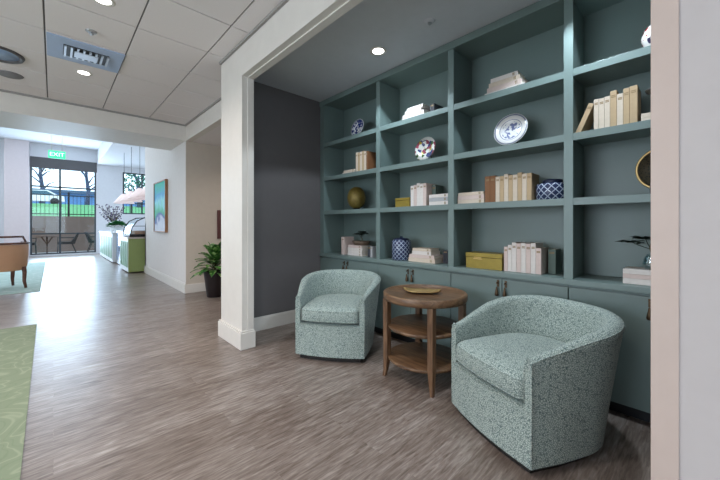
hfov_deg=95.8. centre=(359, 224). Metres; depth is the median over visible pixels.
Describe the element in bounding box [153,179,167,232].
framed picture
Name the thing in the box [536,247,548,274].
book
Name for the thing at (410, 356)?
shelf
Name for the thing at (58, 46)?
ceiling vent
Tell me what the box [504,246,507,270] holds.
book
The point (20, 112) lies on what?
beam
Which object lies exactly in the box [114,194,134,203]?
pendant lamp
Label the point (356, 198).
decorative ball
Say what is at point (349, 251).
book
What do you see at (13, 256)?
wooden armchair
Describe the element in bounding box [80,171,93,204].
tree
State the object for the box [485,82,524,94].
book
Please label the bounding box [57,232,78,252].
patio chair
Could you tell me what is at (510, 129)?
plate
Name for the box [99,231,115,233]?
countertop
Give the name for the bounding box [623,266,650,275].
book
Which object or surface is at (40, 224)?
wall
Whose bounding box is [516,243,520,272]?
book
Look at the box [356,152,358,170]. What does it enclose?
book
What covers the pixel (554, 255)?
book
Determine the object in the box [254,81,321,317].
wall
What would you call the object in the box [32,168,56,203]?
tree
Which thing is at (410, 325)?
shelf
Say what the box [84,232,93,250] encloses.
patio chair
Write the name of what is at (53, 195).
rail fence
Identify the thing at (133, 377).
floor
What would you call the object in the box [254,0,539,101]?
ceiling
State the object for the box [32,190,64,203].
parked car
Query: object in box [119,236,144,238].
countertop
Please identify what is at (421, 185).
book
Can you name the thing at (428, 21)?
sprinkler head
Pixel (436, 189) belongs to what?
book
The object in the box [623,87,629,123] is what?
book
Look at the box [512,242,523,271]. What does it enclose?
book
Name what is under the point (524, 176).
book
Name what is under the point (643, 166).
ornament
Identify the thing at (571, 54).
bookcase
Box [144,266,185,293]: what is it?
baseboard
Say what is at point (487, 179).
book
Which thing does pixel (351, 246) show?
book
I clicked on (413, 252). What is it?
book
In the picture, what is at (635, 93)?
book
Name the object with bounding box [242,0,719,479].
wall
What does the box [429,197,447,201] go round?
book
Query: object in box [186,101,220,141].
beam
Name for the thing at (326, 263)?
base cabinet
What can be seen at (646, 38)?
plate
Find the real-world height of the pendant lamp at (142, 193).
1.720 m
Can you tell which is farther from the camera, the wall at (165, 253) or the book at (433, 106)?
the wall at (165, 253)
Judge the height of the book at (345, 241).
0.215 m
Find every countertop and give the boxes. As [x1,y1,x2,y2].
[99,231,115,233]
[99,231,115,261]
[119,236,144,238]
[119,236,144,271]
[319,252,650,294]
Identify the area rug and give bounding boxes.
[0,262,45,294]
[0,324,36,479]
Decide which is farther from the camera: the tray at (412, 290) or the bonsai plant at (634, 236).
the tray at (412, 290)
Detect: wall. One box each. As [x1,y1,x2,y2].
[0,139,144,256]
[32,216,93,252]
[145,141,185,282]
[186,141,220,284]
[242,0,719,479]
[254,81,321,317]
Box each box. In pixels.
[395,197,410,206]
[466,251,503,270]
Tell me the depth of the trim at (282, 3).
4.21 m
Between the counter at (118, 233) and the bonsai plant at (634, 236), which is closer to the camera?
the bonsai plant at (634, 236)
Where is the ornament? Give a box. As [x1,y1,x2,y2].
[635,150,650,193]
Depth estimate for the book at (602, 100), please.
2.09 m
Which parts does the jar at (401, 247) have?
lid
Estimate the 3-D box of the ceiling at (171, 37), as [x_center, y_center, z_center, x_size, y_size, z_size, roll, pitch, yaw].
[-1.925,-1.726,-0.165,6.428,0.029,9.800,0,0,-43]
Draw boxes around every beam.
[0,91,185,150]
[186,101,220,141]
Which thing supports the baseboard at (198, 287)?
attached to the wall at (203, 161)
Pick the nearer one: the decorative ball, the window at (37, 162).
the decorative ball
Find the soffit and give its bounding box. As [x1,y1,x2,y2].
[97,141,144,168]
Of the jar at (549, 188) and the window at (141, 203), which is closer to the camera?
the jar at (549, 188)
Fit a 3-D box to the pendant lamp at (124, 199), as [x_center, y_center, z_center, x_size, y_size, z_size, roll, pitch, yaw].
[-7.201,-1.600,10.252,0.600,1.720,0.600,0,0,-43]
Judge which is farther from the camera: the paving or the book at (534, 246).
the paving
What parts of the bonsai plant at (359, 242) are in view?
pot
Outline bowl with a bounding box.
[109,225,124,231]
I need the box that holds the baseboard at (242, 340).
[218,319,255,350]
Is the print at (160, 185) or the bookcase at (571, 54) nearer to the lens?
the bookcase at (571, 54)
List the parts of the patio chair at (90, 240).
backrest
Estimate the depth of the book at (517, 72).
2.54 m
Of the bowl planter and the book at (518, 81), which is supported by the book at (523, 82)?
the book at (518, 81)
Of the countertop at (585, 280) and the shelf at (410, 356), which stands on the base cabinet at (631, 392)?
the countertop at (585, 280)
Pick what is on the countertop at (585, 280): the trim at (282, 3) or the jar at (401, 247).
the jar at (401, 247)
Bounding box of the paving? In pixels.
[32,250,93,253]
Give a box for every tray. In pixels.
[128,231,144,233]
[403,287,440,292]
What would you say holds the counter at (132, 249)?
on the floor
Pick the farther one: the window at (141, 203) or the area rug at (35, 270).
the window at (141, 203)
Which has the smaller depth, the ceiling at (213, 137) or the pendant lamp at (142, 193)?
the ceiling at (213, 137)
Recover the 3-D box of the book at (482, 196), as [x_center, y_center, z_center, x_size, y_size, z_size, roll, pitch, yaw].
[0.996,-0.234,2.814,0.171,0.034,0.240,0,0,-43]
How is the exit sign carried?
hanging from the ceiling at (32, 137)
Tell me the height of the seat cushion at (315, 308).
0.146 m
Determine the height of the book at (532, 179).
0.205 m
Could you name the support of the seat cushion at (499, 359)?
on the barrel armchair at (533, 375)
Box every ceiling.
[0,0,281,124]
[0,127,101,150]
[193,125,220,145]
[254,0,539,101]
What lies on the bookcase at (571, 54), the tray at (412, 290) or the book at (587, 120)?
the book at (587, 120)
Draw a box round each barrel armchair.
[295,269,380,361]
[451,295,624,472]
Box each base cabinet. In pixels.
[320,256,382,333]
[378,263,451,347]
[451,271,568,321]
[569,285,650,422]
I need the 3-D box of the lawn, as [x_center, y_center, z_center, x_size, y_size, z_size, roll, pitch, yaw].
[-18.513,-1.230,26.936,130.000,1.800,25.400,0,0,-43]
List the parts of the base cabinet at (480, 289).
door, handle, handle, door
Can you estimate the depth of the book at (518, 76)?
2.54 m
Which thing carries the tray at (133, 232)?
on the display case
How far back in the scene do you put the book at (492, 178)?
2.62 m
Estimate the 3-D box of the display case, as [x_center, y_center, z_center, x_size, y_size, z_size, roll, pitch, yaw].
[-5.731,0.034,8.581,0.732,0.504,1.178,0,0,-43]
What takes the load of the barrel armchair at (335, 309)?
on the floor
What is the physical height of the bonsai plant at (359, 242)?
0.172 m
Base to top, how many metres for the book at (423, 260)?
0.040 m
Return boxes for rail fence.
[32,192,132,216]
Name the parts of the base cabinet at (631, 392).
handle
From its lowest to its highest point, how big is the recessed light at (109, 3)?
0.004 m
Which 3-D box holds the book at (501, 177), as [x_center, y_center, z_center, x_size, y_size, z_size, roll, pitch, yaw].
[1.174,-0.283,2.618,0.161,0.205,0.032,0,0,-43]
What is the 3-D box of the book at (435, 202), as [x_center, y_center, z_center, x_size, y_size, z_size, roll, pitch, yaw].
[0.765,-0.199,3.022,0.141,0.036,0.200,0,0,-43]
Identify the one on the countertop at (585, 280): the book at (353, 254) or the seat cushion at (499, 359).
the book at (353, 254)
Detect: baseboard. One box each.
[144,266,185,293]
[186,282,205,292]
[218,319,255,350]
[254,310,294,330]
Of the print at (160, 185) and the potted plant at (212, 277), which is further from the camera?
the print at (160, 185)
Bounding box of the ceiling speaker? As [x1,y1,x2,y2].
[0,70,23,78]
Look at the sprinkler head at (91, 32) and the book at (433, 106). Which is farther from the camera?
the book at (433, 106)
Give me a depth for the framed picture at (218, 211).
5.92 m
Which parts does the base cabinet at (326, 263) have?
door, door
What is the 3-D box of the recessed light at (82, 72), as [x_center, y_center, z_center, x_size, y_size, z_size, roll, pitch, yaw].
[-3.103,-1.708,3.658,0.156,0.004,0.156,0,0,-43]
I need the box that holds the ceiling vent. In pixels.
[46,32,124,72]
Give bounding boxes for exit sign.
[48,134,65,158]
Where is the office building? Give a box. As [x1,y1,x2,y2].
[32,188,144,206]
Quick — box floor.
[0,254,650,479]
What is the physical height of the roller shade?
0.400 m
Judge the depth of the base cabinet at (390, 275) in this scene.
3.17 m
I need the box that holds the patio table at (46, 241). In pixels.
[35,236,57,252]
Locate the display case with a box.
[122,217,144,236]
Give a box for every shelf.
[388,314,456,338]
[388,342,450,373]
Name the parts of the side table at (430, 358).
leg, leg, leg, leg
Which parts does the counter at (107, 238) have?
panel, panel, panel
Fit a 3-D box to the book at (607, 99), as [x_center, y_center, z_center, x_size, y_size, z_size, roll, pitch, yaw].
[1.634,-0.715,2.130,0.161,0.212,0.028,0,0,-43]
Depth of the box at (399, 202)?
3.29 m
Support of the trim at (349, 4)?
attached to the wall at (699, 20)
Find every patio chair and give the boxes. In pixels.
[32,238,36,252]
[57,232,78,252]
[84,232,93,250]
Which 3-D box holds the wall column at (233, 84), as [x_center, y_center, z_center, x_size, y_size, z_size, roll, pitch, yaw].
[-1.248,-0.320,3.282,0.105,2.980,0.520,0,0,-43]
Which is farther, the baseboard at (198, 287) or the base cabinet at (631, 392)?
the baseboard at (198, 287)
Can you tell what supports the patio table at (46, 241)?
on the paving
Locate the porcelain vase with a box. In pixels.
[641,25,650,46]
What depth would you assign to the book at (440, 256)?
3.10 m
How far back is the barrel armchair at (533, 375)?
1.61 m
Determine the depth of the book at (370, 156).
3.69 m
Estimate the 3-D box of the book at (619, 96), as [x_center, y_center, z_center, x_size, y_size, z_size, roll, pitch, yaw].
[1.678,-0.714,2.083,0.161,0.210,0.030,0,0,-43]
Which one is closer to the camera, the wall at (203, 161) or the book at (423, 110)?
the book at (423, 110)
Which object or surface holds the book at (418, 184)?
on the bookcase at (571, 54)
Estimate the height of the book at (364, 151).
0.228 m
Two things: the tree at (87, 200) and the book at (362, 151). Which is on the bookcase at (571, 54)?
the book at (362, 151)
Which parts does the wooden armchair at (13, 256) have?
leg, rail, leg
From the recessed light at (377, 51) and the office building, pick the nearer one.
the recessed light at (377, 51)
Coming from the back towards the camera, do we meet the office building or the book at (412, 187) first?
the office building
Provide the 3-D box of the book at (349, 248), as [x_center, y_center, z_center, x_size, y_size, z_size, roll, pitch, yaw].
[-0.002,0.283,3.873,0.171,0.030,0.250,0,0,-43]
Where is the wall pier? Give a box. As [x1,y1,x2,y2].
[4,138,28,256]
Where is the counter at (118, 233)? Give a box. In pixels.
[116,230,144,263]
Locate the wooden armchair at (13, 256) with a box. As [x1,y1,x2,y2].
[0,236,29,287]
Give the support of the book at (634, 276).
on the book at (625, 280)
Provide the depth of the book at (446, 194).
2.97 m
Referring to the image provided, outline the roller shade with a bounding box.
[30,156,96,172]
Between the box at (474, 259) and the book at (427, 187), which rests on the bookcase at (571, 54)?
the book at (427, 187)
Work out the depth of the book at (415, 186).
3.17 m
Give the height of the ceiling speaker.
0.015 m
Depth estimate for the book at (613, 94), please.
2.05 m
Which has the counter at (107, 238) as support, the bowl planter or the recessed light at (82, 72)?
the bowl planter
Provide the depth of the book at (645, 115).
1.94 m
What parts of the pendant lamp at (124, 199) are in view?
lamp shade, cord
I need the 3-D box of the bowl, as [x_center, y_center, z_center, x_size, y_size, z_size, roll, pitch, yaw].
[-7.600,0.120,10.179,0.480,0.220,0.480,0,0,-43]
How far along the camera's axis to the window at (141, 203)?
14.29 m
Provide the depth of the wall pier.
11.54 m
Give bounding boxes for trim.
[0,0,288,125]
[247,0,362,329]
[651,0,678,479]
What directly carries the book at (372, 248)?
on the countertop at (585, 280)
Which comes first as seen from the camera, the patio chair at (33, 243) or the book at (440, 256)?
the book at (440, 256)
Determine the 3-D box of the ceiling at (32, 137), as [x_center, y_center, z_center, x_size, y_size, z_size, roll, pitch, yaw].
[-7.755,-3.080,9.250,10.800,0.100,10.100,0,0,-43]
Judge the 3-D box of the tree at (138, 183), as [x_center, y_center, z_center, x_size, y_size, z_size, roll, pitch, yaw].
[-22.729,-4.362,33.462,5.286,5.912,5.029,0,0,-43]
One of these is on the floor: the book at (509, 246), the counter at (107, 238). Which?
the counter at (107, 238)
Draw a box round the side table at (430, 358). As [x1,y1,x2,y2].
[383,284,467,397]
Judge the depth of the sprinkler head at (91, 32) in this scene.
2.86 m
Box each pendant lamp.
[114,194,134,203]
[120,147,141,201]
[127,188,144,199]
[137,187,144,196]
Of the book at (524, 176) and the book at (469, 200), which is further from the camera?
the book at (469, 200)
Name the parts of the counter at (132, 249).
panel, panel, panel, panel, panel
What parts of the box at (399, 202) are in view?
lid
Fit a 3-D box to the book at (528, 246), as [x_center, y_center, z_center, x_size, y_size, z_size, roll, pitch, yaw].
[1.312,0.250,2.478,0.171,0.219,0.033,0,0,-43]
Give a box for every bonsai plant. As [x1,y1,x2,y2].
[352,231,370,245]
[615,235,650,251]
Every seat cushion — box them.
[301,294,361,323]
[456,333,565,398]
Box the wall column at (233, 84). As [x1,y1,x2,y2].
[221,46,246,330]
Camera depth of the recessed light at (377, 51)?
2.96 m
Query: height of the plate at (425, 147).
0.249 m
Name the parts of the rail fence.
rail, rail, post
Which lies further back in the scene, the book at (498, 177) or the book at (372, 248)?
the book at (372, 248)
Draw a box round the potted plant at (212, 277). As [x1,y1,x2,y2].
[190,242,220,297]
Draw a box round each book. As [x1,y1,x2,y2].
[341,236,353,254]
[348,245,370,247]
[348,247,367,250]
[348,250,367,253]
[348,252,367,255]
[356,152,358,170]
[358,152,359,170]
[360,152,361,170]
[362,151,363,169]
[364,151,365,169]
[366,151,375,169]
[370,246,375,256]
[403,109,429,118]
[405,107,429,114]
[407,103,429,110]
[408,257,442,263]
[409,254,442,258]
[411,186,413,205]
[412,251,439,255]
[413,247,438,251]
[414,185,416,205]
[417,183,422,205]
[420,184,422,205]
[423,183,435,205]
[429,193,447,197]
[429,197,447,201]
[429,201,447,204]
[430,103,442,110]
[432,185,442,194]
[443,250,447,262]
[458,191,484,195]
[458,194,484,199]
[458,199,484,203]
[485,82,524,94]
[485,176,489,201]
[487,78,526,92]
[489,74,527,87]
[490,176,497,201]
[491,70,524,82]
[496,176,499,201]
[500,176,503,201]
[504,174,510,200]
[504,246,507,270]
[508,175,512,200]
[508,245,511,271]
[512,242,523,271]
[513,174,516,200]
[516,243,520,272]
[517,172,524,200]
[521,242,533,272]
[522,173,526,199]
[526,243,530,273]
[527,173,538,199]
[531,242,542,273]
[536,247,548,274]
[548,248,560,273]
[576,103,593,132]
[594,99,598,128]
[599,98,604,127]
[605,96,609,126]
[610,90,618,126]
[617,93,622,124]
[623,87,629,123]
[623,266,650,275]
[623,273,650,279]
[623,278,650,285]
[630,85,640,122]
[641,112,650,118]
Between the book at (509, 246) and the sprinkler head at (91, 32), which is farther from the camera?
the sprinkler head at (91, 32)
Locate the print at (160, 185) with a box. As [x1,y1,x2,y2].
[155,181,164,230]
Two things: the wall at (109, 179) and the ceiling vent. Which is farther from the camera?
the wall at (109, 179)
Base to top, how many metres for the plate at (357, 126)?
0.226 m
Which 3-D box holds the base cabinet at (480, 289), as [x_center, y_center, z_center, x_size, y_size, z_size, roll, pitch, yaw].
[1.200,0.785,2.598,0.390,0.770,0.880,0,0,-43]
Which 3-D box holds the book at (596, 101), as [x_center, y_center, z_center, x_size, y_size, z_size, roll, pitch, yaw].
[1.594,-0.714,2.172,0.161,0.210,0.026,0,0,-43]
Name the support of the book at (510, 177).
on the bookcase at (571, 54)
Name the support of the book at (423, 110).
on the book
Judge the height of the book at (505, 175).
0.217 m
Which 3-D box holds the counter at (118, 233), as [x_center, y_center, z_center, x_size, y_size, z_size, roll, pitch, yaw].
[-6.661,0.660,9.648,0.762,0.980,1.460,0,0,-43]
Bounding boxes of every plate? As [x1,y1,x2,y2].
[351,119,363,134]
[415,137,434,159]
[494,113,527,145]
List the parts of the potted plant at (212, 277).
pot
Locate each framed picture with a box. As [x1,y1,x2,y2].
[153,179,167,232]
[217,210,220,238]
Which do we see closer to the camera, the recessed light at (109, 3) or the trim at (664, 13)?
the trim at (664, 13)
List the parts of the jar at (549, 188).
lid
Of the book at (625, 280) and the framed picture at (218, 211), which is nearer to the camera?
the book at (625, 280)
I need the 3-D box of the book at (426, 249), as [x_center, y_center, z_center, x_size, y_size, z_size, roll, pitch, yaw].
[0.642,0.238,3.175,0.151,0.026,0.210,0,0,-43]
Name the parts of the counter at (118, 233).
glass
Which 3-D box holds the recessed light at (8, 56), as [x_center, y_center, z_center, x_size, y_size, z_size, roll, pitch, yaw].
[-3.611,-1.700,3.220,0.420,0.020,0.420,0,0,-43]
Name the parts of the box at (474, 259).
lid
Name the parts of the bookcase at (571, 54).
panel, shelf, shelf, shelf, shelf, shelf, shelf, rail, shelf, shelf, shelf, shelf, shelf, shelf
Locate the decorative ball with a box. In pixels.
[347,187,365,208]
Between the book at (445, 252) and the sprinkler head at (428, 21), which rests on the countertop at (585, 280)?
the book at (445, 252)
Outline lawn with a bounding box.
[32,203,144,216]
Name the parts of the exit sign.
panel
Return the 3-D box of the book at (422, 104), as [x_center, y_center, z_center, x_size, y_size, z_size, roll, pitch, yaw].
[0.593,-1.150,3.238,0.161,0.028,0.190,0,0,-43]
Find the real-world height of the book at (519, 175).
0.217 m
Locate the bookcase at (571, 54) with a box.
[320,0,650,278]
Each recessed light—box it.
[0,46,24,63]
[75,70,92,75]
[93,0,115,6]
[370,47,386,55]
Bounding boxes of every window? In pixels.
[30,156,96,254]
[123,172,144,213]
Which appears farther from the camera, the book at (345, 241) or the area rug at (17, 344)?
the book at (345, 241)
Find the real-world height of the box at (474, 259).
0.128 m
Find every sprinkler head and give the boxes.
[85,29,96,35]
[424,17,434,25]
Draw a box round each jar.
[392,236,410,260]
[536,179,563,199]
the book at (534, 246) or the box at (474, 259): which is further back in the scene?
the box at (474, 259)
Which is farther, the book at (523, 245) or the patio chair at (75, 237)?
the patio chair at (75, 237)
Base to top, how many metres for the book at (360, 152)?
0.232 m
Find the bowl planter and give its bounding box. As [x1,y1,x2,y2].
[107,220,127,231]
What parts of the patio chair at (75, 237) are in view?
seat, backrest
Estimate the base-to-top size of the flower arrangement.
0.943 m
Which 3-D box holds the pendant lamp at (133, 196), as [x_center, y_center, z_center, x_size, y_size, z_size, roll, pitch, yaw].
[-6.357,-1.600,9.399,0.600,1.720,0.600,0,0,-43]
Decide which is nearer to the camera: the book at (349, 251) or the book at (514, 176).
the book at (514, 176)
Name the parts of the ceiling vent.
diffuser plate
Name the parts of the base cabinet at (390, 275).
door, door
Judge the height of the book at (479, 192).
0.026 m
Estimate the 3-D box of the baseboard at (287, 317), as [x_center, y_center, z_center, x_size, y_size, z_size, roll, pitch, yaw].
[-0.937,1.095,3.776,1.025,0.150,0.018,0,0,-43]
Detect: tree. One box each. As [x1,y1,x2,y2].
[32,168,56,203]
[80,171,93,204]
[124,174,144,207]
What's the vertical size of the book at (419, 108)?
0.030 m
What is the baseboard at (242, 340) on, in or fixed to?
attached to the wall column at (233, 84)
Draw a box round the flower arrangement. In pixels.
[96,204,124,231]
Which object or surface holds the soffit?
attached to the wall at (165, 253)
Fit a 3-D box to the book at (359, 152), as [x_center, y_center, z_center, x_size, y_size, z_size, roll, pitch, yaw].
[0.044,-0.723,3.817,0.161,0.228,0.036,0,0,-43]

